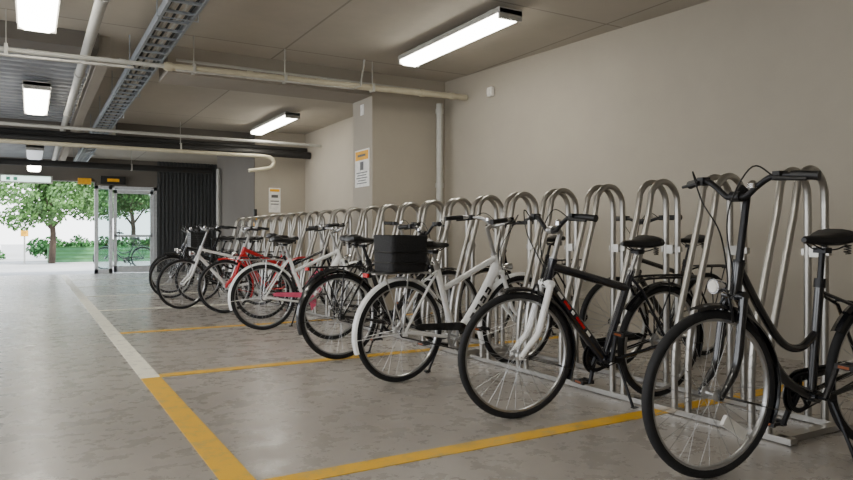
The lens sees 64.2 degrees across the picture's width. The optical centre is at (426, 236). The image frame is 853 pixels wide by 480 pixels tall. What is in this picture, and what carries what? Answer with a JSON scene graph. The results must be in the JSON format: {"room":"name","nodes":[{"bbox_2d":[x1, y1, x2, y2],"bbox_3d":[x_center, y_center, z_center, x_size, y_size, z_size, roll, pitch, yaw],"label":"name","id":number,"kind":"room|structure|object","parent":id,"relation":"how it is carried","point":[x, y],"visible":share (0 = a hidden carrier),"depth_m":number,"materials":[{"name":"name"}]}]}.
{"room":"parking garage","nodes":[
{"label":"parking garage","id":0,"kind":"room"},
{"bbox_2d":[0,244,149,275],"bbox_3d":[-32.847,1.110,56.437,120.000,0.180,89.400,0,0,-30],"label":"ground","id":1,"kind":"structure","parent":0,"point":[13,265],"depth_m":24.34,"materials":[{"name":"white concrete"}]},
{"bbox_2d":[20,228,28,263],"bbox_3d":[-15.006,0.345,25.385,0.260,1.350,0.085,0,0,-30],"label":"street sign","id":2,"kind":"object","parent":1,"relation":"on","point":[24,233],"visible":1,"depth_m":25.37,"materials":[{"name":"white metal"}]},
{"bbox_2d":[0,181,118,263],"bbox_3d":[-14.284,-1.130,25.678,5.348,4.314,4.448,0,0,-30],"label":"tree","id":3,"kind":"object","parent":1,"relation":"on","point":[51,203],"visible":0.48,"depth_m":25.37,"materials":[{"name":"green plant"}]},
{"bbox_2d":[0,235,149,259],"bbox_3d":[-15.831,0.605,29.930,11.788,1.494,3.080,0,0,-11],"label":"hedge","id":4,"kind":"object","parent":1,"relation":"on","point":[41,244],"visible":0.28,"depth_m":29.59,"materials":[{"name":"green plant"}]},
{"bbox_2d":[47,246,149,261],"bbox_3d":[-12.875,0.713,29.179,5.900,0.615,1.410,0,0,-30],"label":"lawn","id":5,"kind":"structure","parent":1,"relation":"on","point":[63,254],"depth_m":28.35,"materials":[{"name":"green plant"}]},
{"bbox_2d":[82,185,149,237],"bbox_3d":[-14.309,-1.466,33.357,5.670,4.984,4.884,0,0,-30],"label":"tree","id":6,"kind":"object","parent":1,"relation":"on","point":[127,203],"visible":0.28,"depth_m":32.72,"materials":[{"name":"green plant"}]},
{"bbox_2d":[93,231,149,268],"bbox_3d":[-9.550,0.421,21.514,0.665,1.219,1.709,0,0,42],"label":"bicycle","id":7,"kind":"object","parent":1,"relation":"on","point":[142,247],"visible":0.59,"depth_m":21.59,"materials":[{"name":"black paint"}]},
{"bbox_2d":[0,157,216,271],"bbox_3d":[-10.483,-0.570,17.763,10.150,3.140,0.350,0,0,-30],"label":"wall","id":8,"kind":"structure","parent":0,"point":[187,199],"depth_m":19.43,"materials":[{"name":"concrete"}]},
{"bbox_2d":[0,174,52,183],"bbox_3d":[-10.353,-1.500,17.589,1.200,0.200,0.121,0,0,-30],"label":"lit sign","id":9,"kind":"object","parent":8,"relation":"attached to","point":[11,178],"visible":1,"depth_m":17.54,"materials":[{"name":"white plastic"}]},
{"bbox_2d":[78,178,90,183],"bbox_3d":[-9.191,-1.500,18.277,0.320,0.160,0.080,0,0,-30],"label":"sign","id":10,"kind":"object","parent":8,"relation":"attached to","point":[80,180],"visible":1,"depth_m":18.24,"materials":[{"name":"plastic"}]},
{"bbox_2d":[100,176,125,184],"bbox_3d":[-8.584,-1.550,18.625,0.620,0.220,0.130,0,0,-30],"label":"door sign","id":11,"kind":"object","parent":8,"relation":"attached to","point":[113,180],"visible":1,"depth_m":18.58,"materials":[{"name":"black plastic"}]},
{"bbox_2d":[94,185,156,273],"bbox_3d":[-8.331,-0.200,18.876,1.590,2.400,0.232,0,0,-30],"label":"door","id":12,"kind":"structure","parent":8,"relation":"in","point":[152,191],"depth_m":18.72,"materials":[{"name":"grey metal"}]},
{"bbox_2d":[0,0,710,164],"bbox_3d":[-3.682,-2.265,7.519,11.600,0.250,25.100,0,0,-30],"label":"ceiling","id":13,"kind":"structure","parent":0,"point":[343,34],"depth_m":7.26,"materials":[{"name":"concrete"}]},
{"bbox_2d":[4,9,7,53],"bbox_3d":[-3.946,-1.924,6.381,0.030,0.432,0.100,0,0,-30],"label":"hanger","id":14,"kind":"object","parent":13,"relation":"hanging from","point":[5,43],"visible":0.91,"depth_m":6.38,"materials":[{"name":"grey metal"}]},
{"bbox_2d":[0,46,163,67],"bbox_3d":[-5.501,-1.730,5.476,6.401,0.148,0.060,0,0,-30],"label":"pipe","id":15,"kind":"object","parent":14,"relation":"hanging from","point":[32,52],"visible":0.98,"depth_m":6.69,"materials":[{"name":"white metal"}]},
{"bbox_2d":[27,166,40,171],"bbox_3d":[-9.195,-1.875,15.938,0.300,0.530,2.000,0,0,-30],"label":"fluorescent light","id":16,"kind":"object","parent":13,"relation":"attached to","point":[29,168],"visible":0.37,"depth_m":16.22,"materials":[{"name":"white plastic"}]},
{"bbox_2d":[0,118,69,131],"bbox_3d":[-9.047,-1.970,10.991,5.820,0.340,0.300,0,0,-30],"label":"trim","id":17,"kind":"structure","parent":13,"relation":"attached to","point":[1,119],"depth_m":12.02,"materials":[{"name":"metal"}]},
{"bbox_2d":[52,0,110,159],"bbox_3d":[-5.327,-1.930,10.148,0.125,0.125,17.900,0,0,-30],"label":"pipe","id":18,"kind":"object","parent":17,"relation":"attached to","point":[99,6],"visible":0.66,"depth_m":6.99,"materials":[{"name":"white metal"}]},
{"bbox_2d":[26,144,43,159],"bbox_3d":[-7.736,-1.875,13.431,0.300,0.530,1.800,0,0,-30],"label":"fluorescent light","id":19,"kind":"object","parent":13,"relation":"attached to","point":[33,152],"visible":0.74,"depth_m":12.96,"materials":[{"name":"white plastic"}]},
{"bbox_2d":[27,150,42,159],"bbox_3d":[-7.736,-1.640,13.431,0.276,0.060,1.740,0,0,-30],"label":"diffuser","id":20,"kind":"object","parent":19,"relation":"attached to","point":[31,154],"depth_m":13.43,"materials":[{"name":"white plastic"}]},
{"bbox_2d":[22,80,50,115],"bbox_3d":[-5.498,-2.010,9.585,0.320,0.260,2.100,0,0,-30],"label":"fluorescent light","id":21,"kind":"object","parent":13,"relation":"attached to","point":[36,95],"visible":0.93,"depth_m":9.17,"materials":[{"name":"white plastic"}]},
{"bbox_2d":[24,89,49,114],"bbox_3d":[-5.498,-1.910,9.585,0.294,0.060,2.040,0,0,-30],"label":"diffuser","id":22,"kind":"object","parent":21,"relation":"attached to","point":[36,101],"depth_m":9.47,"materials":[{"name":"white plastic"}]},
{"bbox_2d":[15,0,59,33],"bbox_3d":[-3.075,-2.010,5.384,0.320,0.260,2.000,0,0,-30],"label":"fluorescent light","id":23,"kind":"object","parent":13,"relation":"attached to","point":[31,15],"visible":1,"depth_m":5.80,"materials":[{"name":"white plastic"}]},
{"bbox_2d":[0,45,91,159],"bbox_3d":[-9.228,-2.085,11.302,5.820,0.070,12.220,0,0,-30],"label":"ceiling panel","id":24,"kind":"object","parent":13,"relation":"attached to","point":[13,70],"visible":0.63,"depth_m":9.34,"materials":[{"name":"metal"}]},
{"bbox_2d":[0,20,98,56],"bbox_3d":[-6.041,-2.055,5.827,5.820,0.170,0.350,0,0,-30],"label":"trim","id":25,"kind":"structure","parent":13,"relation":"attached to","point":[69,41],"depth_m":6.96,"materials":[{"name":"concrete"}]},
{"bbox_2d":[58,36,110,160],"bbox_3d":[-6.580,-2.010,12.658,0.120,0.260,12.500,0,0,-30],"label":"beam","id":26,"kind":"structure","parent":13,"relation":"attached to","point":[96,73],"depth_m":8.73,"materials":[{"name":"concrete"}]},
{"bbox_2d":[73,0,209,161],"bbox_3d":[-4.960,-1.985,10.650,0.342,0.309,17.400,0,0,-30],"label":"cable tray","id":27,"kind":"object","parent":13,"relation":"hanging from","point":[193,13],"visible":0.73,"depth_m":7.03,"materials":[{"name":"metal"}]},
{"bbox_2d":[179,122,181,148],"bbox_3d":[-4.566,-1.863,12.616,0.030,0.555,0.150,0,0,-30],"label":"hanger","id":28,"kind":"object","parent":13,"relation":"hanging from","point":[180,143],"visible":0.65,"depth_m":12.61,"materials":[{"name":"grey metal"}]},
{"bbox_2d":[0,132,310,158],"bbox_3d":[-6.756,-1.660,11.341,10.130,0.140,0.140,0,0,-30],"label":"pipe","id":29,"kind":"object","parent":28,"relation":"hanging from","point":[4,135],"visible":0.85,"depth_m":12.30,"materials":[{"name":"black metal"}]},
{"bbox_2d":[191,36,195,74],"bbox_3d":[-2.476,-1.938,7.237,0.030,0.405,0.100,0,0,-30],"label":"hanger","id":30,"kind":"object","parent":13,"relation":"hanging from","point":[193,64],"visible":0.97,"depth_m":7.23,"materials":[{"name":"grey metal"}]},
{"bbox_2d":[159,46,371,102],"bbox_3d":[-1.948,-1.990,8.476,2.520,0.300,0.610,0,0,-30],"label":"ceiling beam","id":31,"kind":"structure","parent":13,"relation":"attached to","point":[169,77],"depth_m":8.23,"materials":[{"name":"concrete"}]},
{"bbox_2d":[176,59,364,89],"bbox_3d":[-1.665,-1.920,7.593,2.161,0.403,0.022,0,0,-30],"label":"conduit","id":32,"kind":"object","parent":13,"relation":"attached to","point":[179,70],"visible":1,"depth_m":7.58,"materials":[{"name":"grey metal"}]},
{"bbox_2d":[250,111,299,134],"bbox_3d":[-2.753,-2.054,12.225,0.260,0.167,2.100,0,0,-30],"label":"fluorescent light","id":33,"kind":"object","parent":13,"relation":"attached to","point":[285,117],"visible":1,"depth_m":11.91,"materials":[{"name":"white plastic"}]},
{"bbox_2d":[282,49,287,83],"bbox_3d":[-1.612,-1.945,7.740,0.030,0.389,0.100,0,0,-30],"label":"hanger","id":34,"kind":"object","parent":13,"relation":"hanging from","point":[284,74],"visible":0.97,"depth_m":7.73,"materials":[{"name":"grey metal"}]},
{"bbox_2d":[369,61,374,92],"bbox_3d":[-0.661,-1.954,8.293,0.030,0.372,0.100,0,0,-30],"label":"hanger","id":35,"kind":"object","parent":13,"relation":"hanging from","point":[373,84],"visible":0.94,"depth_m":8.29,"materials":[{"name":"grey metal"}]},
{"bbox_2d":[163,62,467,100],"bbox_3d":[-1.106,-1.809,8.034,3.771,0.150,0.095,0,0,-30],"label":"pipe","id":36,"kind":"object","parent":35,"relation":"hanging from","point":[168,66],"visible":0.91,"depth_m":7.93,"materials":[{"name":"beige metal"}]},
{"bbox_2d":[398,6,521,66],"bbox_3d":[0.278,-2.054,7.017,0.260,0.167,1.950,0,0,-30],"label":"fluorescent light","id":37,"kind":"object","parent":13,"relation":"attached to","point":[495,19],"visible":1,"depth_m":6.74,"materials":[{"name":"white plastic"}]},
{"bbox_3d":[-6.772,-1.833,15.612,0.030,0.615,0.150,0,0,-30],"label":"hanger","id":38,"kind":"object","parent":13,"relation":"hanging from","visible":0},
{"bbox_2d":[0,158,211,173],"bbox_3d":[-9.106,-1.600,14.254,9.000,0.140,0.140,0,0,-30],"label":"pipe","id":39,"kind":"object","parent":38,"relation":"hanging from","point":[5,161],"visible":1,"depth_m":15.25,"materials":[{"name":"black metal"}]},
{"bbox_2d":[353,73,444,312],"bbox_3d":[-0.375,-0.570,9.391,1.120,3.140,0.610,0,0,-30],"label":"wall column","id":40,"kind":"structure","parent":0,"point":[398,131],"depth_m":9.09,"materials":[{"name":"paint"}]},
{"bbox_2d":[355,148,368,187],"bbox_3d":[-0.865,-0.920,9.100,0.015,0.500,0.440,0,0,-30],"label":"warning sign","id":41,"kind":"object","parent":40,"relation":"attached to","point":[361,156],"visible":1,"depth_m":9.08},
{"bbox_2d":[356,154,366,183],"bbox_3d":[-0.868,-0.909,9.098,0.007,0.391,0.340,0,0,-30],"label":"print","id":42,"kind":"object","parent":41,"relation":"attached to","point":[361,159],"depth_m":9.10},
{"bbox_2d":[360,104,363,115],"bbox_3d":[-0.861,-1.700,9.102,0.008,0.140,0.100,0,0,-30],"label":"sign","id":43,"kind":"object","parent":40,"relation":"attached to","point":[362,105],"visible":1,"depth_m":9.10,"materials":[{"name":"white plastic"}]},
{"bbox_2d":[0,271,852,479],"bbox_3d":[-3.700,1.075,7.450,11.500,0.150,24.600,0,0,-30],"label":"floor","id":44,"kind":"structure","parent":0,"point":[72,407],"depth_m":4.08,"materials":[{"name":"concrete"}]},
{"bbox_2d":[61,275,159,378],"bbox_3d":[-5.791,0.999,11.411,0.130,0.003,15.250,0,0,-30],"label":"parking line","id":45,"kind":"object","parent":44,"relation":"on","point":[136,361],"visible":1,"depth_m":6.55,"materials":[{"name":"white paint"}]},
{"bbox_2d":[89,283,194,286],"bbox_3d":[-5.658,0.999,14.294,3.000,0.003,0.110,0,0,-30],"label":"parking line","id":46,"kind":"object","parent":44,"relation":"on","point":[187,283],"visible":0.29,"depth_m":13.98,"materials":[{"name":"white paint"}]},
{"bbox_2d":[90,276,197,279],"bbox_3d":[-6.916,0.999,16.455,3.000,0.003,0.110,0,0,-30],"label":"parking line","id":47,"kind":"object","parent":44,"relation":"on","point":[197,276],"visible":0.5,"depth_m":16.34,"materials":[{"name":"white paint"}]},
{"bbox_2d":[86,290,241,296],"bbox_3d":[-4.055,0.999,12.334,3.800,0.003,0.110,0,0,-30],"label":"parking line","id":48,"kind":"object","parent":44,"relation":"on","point":[241,290],"visible":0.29,"depth_m":11.79,"materials":[{"name":"white paint"}]},
{"bbox_2d":[149,225,241,292],"bbox_3d":[-4.149,0.394,12.488,0.663,1.211,1.738,0,0,41],"label":"bicycle","id":49,"kind":"object","parent":44,"relation":"on","point":[195,227],"visible":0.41,"depth_m":12.23,"materials":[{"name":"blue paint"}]},
{"bbox_2d":[141,377,255,479],"bbox_3d":[-0.786,0.999,2.811,0.130,0.003,4.650,0,0,-30],"label":"parking line","id":50,"kind":"object","parent":44,"relation":"on","point":[219,459],"visible":1,"depth_m":3.42,"materials":[{"name":"yellow paint"}]},
{"bbox_2d":[149,226,258,297],"bbox_3d":[-3.635,0.408,11.257,1.761,1.204,0.624,0,0,-15],"label":"bicycle","id":51,"kind":"object","parent":44,"relation":"on","point":[231,238],"visible":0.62,"depth_m":11.17,"materials":[{"name":"black paint"}]},
{"bbox_2d":[99,299,319,310],"bbox_3d":[-2.797,0.999,10.174,3.800,0.003,0.110,0,0,-30],"label":"parking line","id":52,"kind":"object","parent":44,"relation":"on","point":[317,299],"visible":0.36,"depth_m":9.51,"materials":[{"name":"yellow paint"}]},
{"bbox_2d":[156,224,282,308],"bbox_3d":[-2.884,0.411,9.622,1.733,1.198,0.634,0,0,-17],"label":"bicycle","id":53,"kind":"object","parent":44,"relation":"on","point":[194,262],"visible":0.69,"depth_m":9.53,"materials":[{"name":"white paint"}]},
{"bbox_2d":[175,224,287,300],"bbox_3d":[-3.049,0.404,10.786,1.757,1.207,0.676,0,0,-17],"label":"bicycle","id":54,"kind":"object","parent":44,"relation":"on","point":[192,241],"visible":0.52,"depth_m":10.60,"materials":[{"name":"black paint"}]},
{"bbox_2d":[187,232,209,246],"bbox_3d":[-3.541,0.041,10.540,0.280,0.222,0.360,0,0,-29],"label":"basket","id":55,"kind":"object","parent":54,"relation":"on","point":[192,241],"depth_m":10.40,"materials":[{"name":"black plastic"}]},
{"bbox_2d":[220,214,291,300],"bbox_3d":[-3.020,0.311,11.939,0.540,1.368,2.725,0,0,-30],"label":"bike rack","id":56,"kind":"object","parent":44,"relation":"on","point":[273,222],"visible":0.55,"depth_m":11.70,"materials":[{"name":"silver metal"}]},
{"bbox_2d":[197,225,322,312],"bbox_3d":[-2.169,0.425,9.261,0.659,1.170,1.736,0,0,39],"label":"bicycle","id":57,"kind":"object","parent":44,"relation":"on","point":[244,230],"visible":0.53,"depth_m":9.04,"materials":[{"name":"red paint"}]},
{"bbox_2d":[119,312,432,333],"bbox_3d":[-1.540,0.999,8.013,3.800,0.003,0.110,0,0,-30],"label":"parking line","id":58,"kind":"object","parent":44,"relation":"on","point":[430,312],"visible":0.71,"depth_m":7.49,"materials":[{"name":"yellow paint"}]},
{"bbox_2d":[235,223,360,318],"bbox_3d":[-1.524,0.413,8.595,0.644,1.189,1.721,0,0,42],"label":"bicycle","id":59,"kind":"object","parent":44,"relation":"on","point":[269,235],"visible":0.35,"depth_m":8.46,"materials":[{"name":"red paint"}]},
{"bbox_2d":[228,222,379,329],"bbox_3d":[-1.299,0.418,7.626,1.736,1.180,0.662,0,0,-11],"label":"bicycle","id":60,"kind":"object","parent":44,"relation":"on","point":[338,259],"visible":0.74,"depth_m":7.42,"materials":[{"name":"white paint"}]},
{"bbox_2d":[267,207,369,319],"bbox_3d":[-1.587,0.311,9.475,0.540,1.368,2.725,0,0,-30],"label":"bike rack","id":61,"kind":"object","parent":44,"relation":"on","point":[333,218],"visible":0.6,"depth_m":9.23,"materials":[{"name":"silver metal"}]},
{"bbox_2d":[158,336,558,376],"bbox_3d":[-0.282,0.999,5.852,3.800,0.003,0.110,0,0,-30],"label":"parking line","id":62,"kind":"object","parent":44,"relation":"on","point":[553,337],"visible":0.79,"depth_m":5.37,"materials":[{"name":"yellow paint"}]},
{"bbox_2d":[302,220,451,338],"bbox_3d":[-0.469,0.409,6.978,1.712,1.182,0.641,0,0,-17],"label":"bicycle","id":63,"kind":"object","parent":44,"relation":"on","point":[312,329],"visible":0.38,"depth_m":6.71,"materials":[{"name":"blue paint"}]},
{"bbox_2d":[296,220,476,358],"bbox_3d":[-0.233,0.429,5.839,0.656,1.158,1.748,0,0,41],"label":"bicycle","id":64,"kind":"object","parent":44,"relation":"on","point":[356,239],"visible":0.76,"depth_m":5.68,"materials":[{"name":"black paint"}]},
{"bbox_2d":[336,195,512,353],"bbox_3d":[-0.153,0.311,7.012,0.540,1.368,2.725,0,0,-30],"label":"bike rack","id":65,"kind":"object","parent":44,"relation":"on","point":[471,226],"visible":0.61,"depth_m":6.41,"materials":[{"name":"silver metal"}]},
{"bbox_2d":[435,103,443,309],"bbox_3d":[0.177,-0.400,9.198,0.112,2.800,0.112,0,0,-30],"label":"pipe","id":66,"kind":"object","parent":44,"relation":"on","point":[439,111],"visible":0.6,"depth_m":9.16,"materials":[{"name":"beige metal"}]},
{"bbox_2d":[351,213,552,381],"bbox_3d":[0.250,0.409,4.994,1.816,1.187,0.666,0,1,-35],"label":"bicycle","id":67,"kind":"object","parent":44,"relation":"on","point":[393,254],"visible":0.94,"depth_m":4.77,"materials":[{"name":"white paint"}]},
{"bbox_2d":[363,273,370,277],"bbox_3d":[-0.396,0.255,4.521,0.030,0.032,0.065,0,2,-35],"label":"tail light","id":68,"kind":"object","parent":67,"relation":"on","point":[367,275],"depth_m":4.50,"materials":[{"name":"red plastic"}]},
{"bbox_2d":[373,235,427,272],"bbox_3d":[-0.181,0.112,4.669,0.310,0.247,0.280,0,2,-35],"label":"basket","id":69,"kind":"object","parent":67,"relation":"on","point":[392,253],"depth_m":4.56,"materials":[{"name":"black plastic"}]},
{"bbox_2d":[459,221,587,338],"bbox_3d":[1.063,0.412,6.903,1.739,1.176,0.639,0,0,-15],"label":"bicycle","id":70,"kind":"object","parent":44,"relation":"on","point":[552,238],"visible":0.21,"depth_m":6.91,"materials":[{"name":"black paint"}]},
{"bbox_2d":[263,382,817,479],"bbox_3d":[0.975,0.999,3.692,3.800,0.003,0.110,0,0,-30],"label":"parking line","id":71,"kind":"object","parent":44,"relation":"on","point":[356,467],"visible":0.67,"depth_m":3.24,"materials":[{"name":"yellow paint"}]},
{"bbox_2d":[458,209,703,418],"bbox_3d":[0.975,0.427,4.027,1.734,1.171,0.640,0,0,-44],"label":"bicycle","id":72,"kind":"object","parent":44,"relation":"on","point":[558,306],"visible":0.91,"depth_m":3.88,"materials":[{"name":"black paint"}]},
{"bbox_2d":[579,213,725,367],"bbox_3d":[1.871,0.410,5.487,0.640,1.196,1.710,0,0,41],"label":"bicycle","id":73,"kind":"object","parent":44,"relation":"on","point":[687,239],"visible":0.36,"depth_m":5.38,"materials":[{"name":"black paint"}]},
{"bbox_2d":[471,165,852,445],"bbox_3d":[1.280,0.311,4.549,0.540,1.368,2.725,0,0,-30],"label":"bike rack","id":74,"kind":"object","parent":44,"relation":"on","point":[826,425],"visible":0.64,"depth_m":4.08,"materials":[{"name":"silver metal"}]},
{"bbox_2d":[641,165,852,477],"bbox_3d":[1.641,0.359,3.118,1.752,1.294,0.651,0,0,-40],"label":"bicycle","id":75,"kind":"object","parent":44,"relation":"on","point":[742,317],"visible":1,"depth_m":2.89,"materials":[{"name":"black paint"}]},
{"bbox_2d":[217,0,852,362],"bbox_3d":[0.150,-0.570,9.655,1.728,3.140,24.640,0,0,-33],"label":"wall","id":76,"kind":"structure","parent":0,"point":[720,87],"depth_m":6.66,"materials":[{"name":"paint"}]},
{"bbox_2d":[0,127,306,151],"bbox_3d":[-6.857,-1.790,11.513,10.130,0.090,0.090,0,0,-30],"label":"pipe","id":77,"kind":"object","parent":76,"relation":"attached to","point":[2,129],"visible":0.76,"depth_m":12.46,"materials":[{"name":"black metal"}]},
{"bbox_2d":[0,121,320,146],"bbox_3d":[-6.455,-1.790,10.822,10.130,0.056,0.056,0,0,-30],"label":"pipe","id":78,"kind":"object","parent":76,"relation":"attached to","point":[1,122],"visible":1,"depth_m":11.78,"materials":[{"name":"grey metal"}]},
{"bbox_2d":[116,123,249,143],"bbox_3d":[-4.777,-1.970,13.476,2.500,0.340,0.300,0,0,-30],"label":"trim","id":79,"kind":"structure","parent":76,"relation":"attached to","point":[119,126],"depth_m":13.30,"materials":[{"name":"concrete"}]},
{"bbox_2d":[217,169,219,264],"bbox_3d":[-4.898,-0.300,16.009,0.090,2.600,0.090,0,0,-30],"label":"pipe","id":80,"kind":"object","parent":76,"relation":"attached to","point":[218,170],"visible":0.58,"depth_m":15.97,"materials":[{"name":"beige metal"}]},
{"bbox_2d":[254,209,256,250],"bbox_3d":[-3.440,0.120,13.664,0.060,1.360,0.040,0,0,-30],"label":"guard","id":81,"kind":"object","parent":76,"relation":"attached to","point":[255,210],"visible":0.11,"depth_m":13.64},
{"bbox_2d":[269,188,279,212],"bbox_3d":[-3.095,-0.750,13.867,0.240,0.500,0.012,0,0,-30],"label":"notice","id":82,"kind":"object","parent":76,"relation":"attached to","point":[274,193],"visible":1,"depth_m":13.86,"materials":[{"name":"white paper"}]},
{"bbox_2d":[270,195,278,204],"bbox_3d":[-3.094,-0.760,13.864,0.180,0.200,0.004,0,0,-30],"label":"print","id":83,"kind":"object","parent":82,"relation":"attached to","point":[274,199],"depth_m":13.86},
{"bbox_2d":[176,59,445,92],"bbox_3d":[-1.152,-1.900,8.192,3.550,0.032,0.032,0,0,-30],"label":"conduit","id":84,"kind":"object","parent":76,"relation":"attached to","point":[177,60],"visible":0.63,"depth_m":7.82,"materials":[{"name":"beige metal"}]},
{"bbox_2d":[487,87,493,96],"bbox_3d":[0.802,-1.830,8.566,0.065,0.110,0.090,0,0,-30],"label":"junction box","id":85,"kind":"object","parent":76,"relation":"attached to","point":[490,90],"visible":1,"depth_m":8.54,"materials":[{"name":"white plastic"}]},
{"bbox_3d":[-8.781,-0.570,4.551,0.200,3.140,25.100,0,0,-30],"label":"wall","id":86,"kind":"structure","parent":0,"visible":0},
{"bbox_2d":[0,53,133,68],"bbox_3d":[-5.580,-1.648,5.314,6.100,0.144,0.028,0,0,-30],"label":"conduit","id":87,"kind":"object","parent":86,"relation":"attached to","point":[1,54],"visible":1,"depth_m":6.53,"materials":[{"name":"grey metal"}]},
{"bbox_2d":[0,138,275,171],"bbox_3d":[-6.977,-1.417,10.923,9.328,0.365,0.072,0,0,-30],"label":"pipe","id":88,"kind":"object","parent":86,"relation":"attached to","point":[12,141],"visible":1,"depth_m":12.05,"materials":[{"name":"white metal"}]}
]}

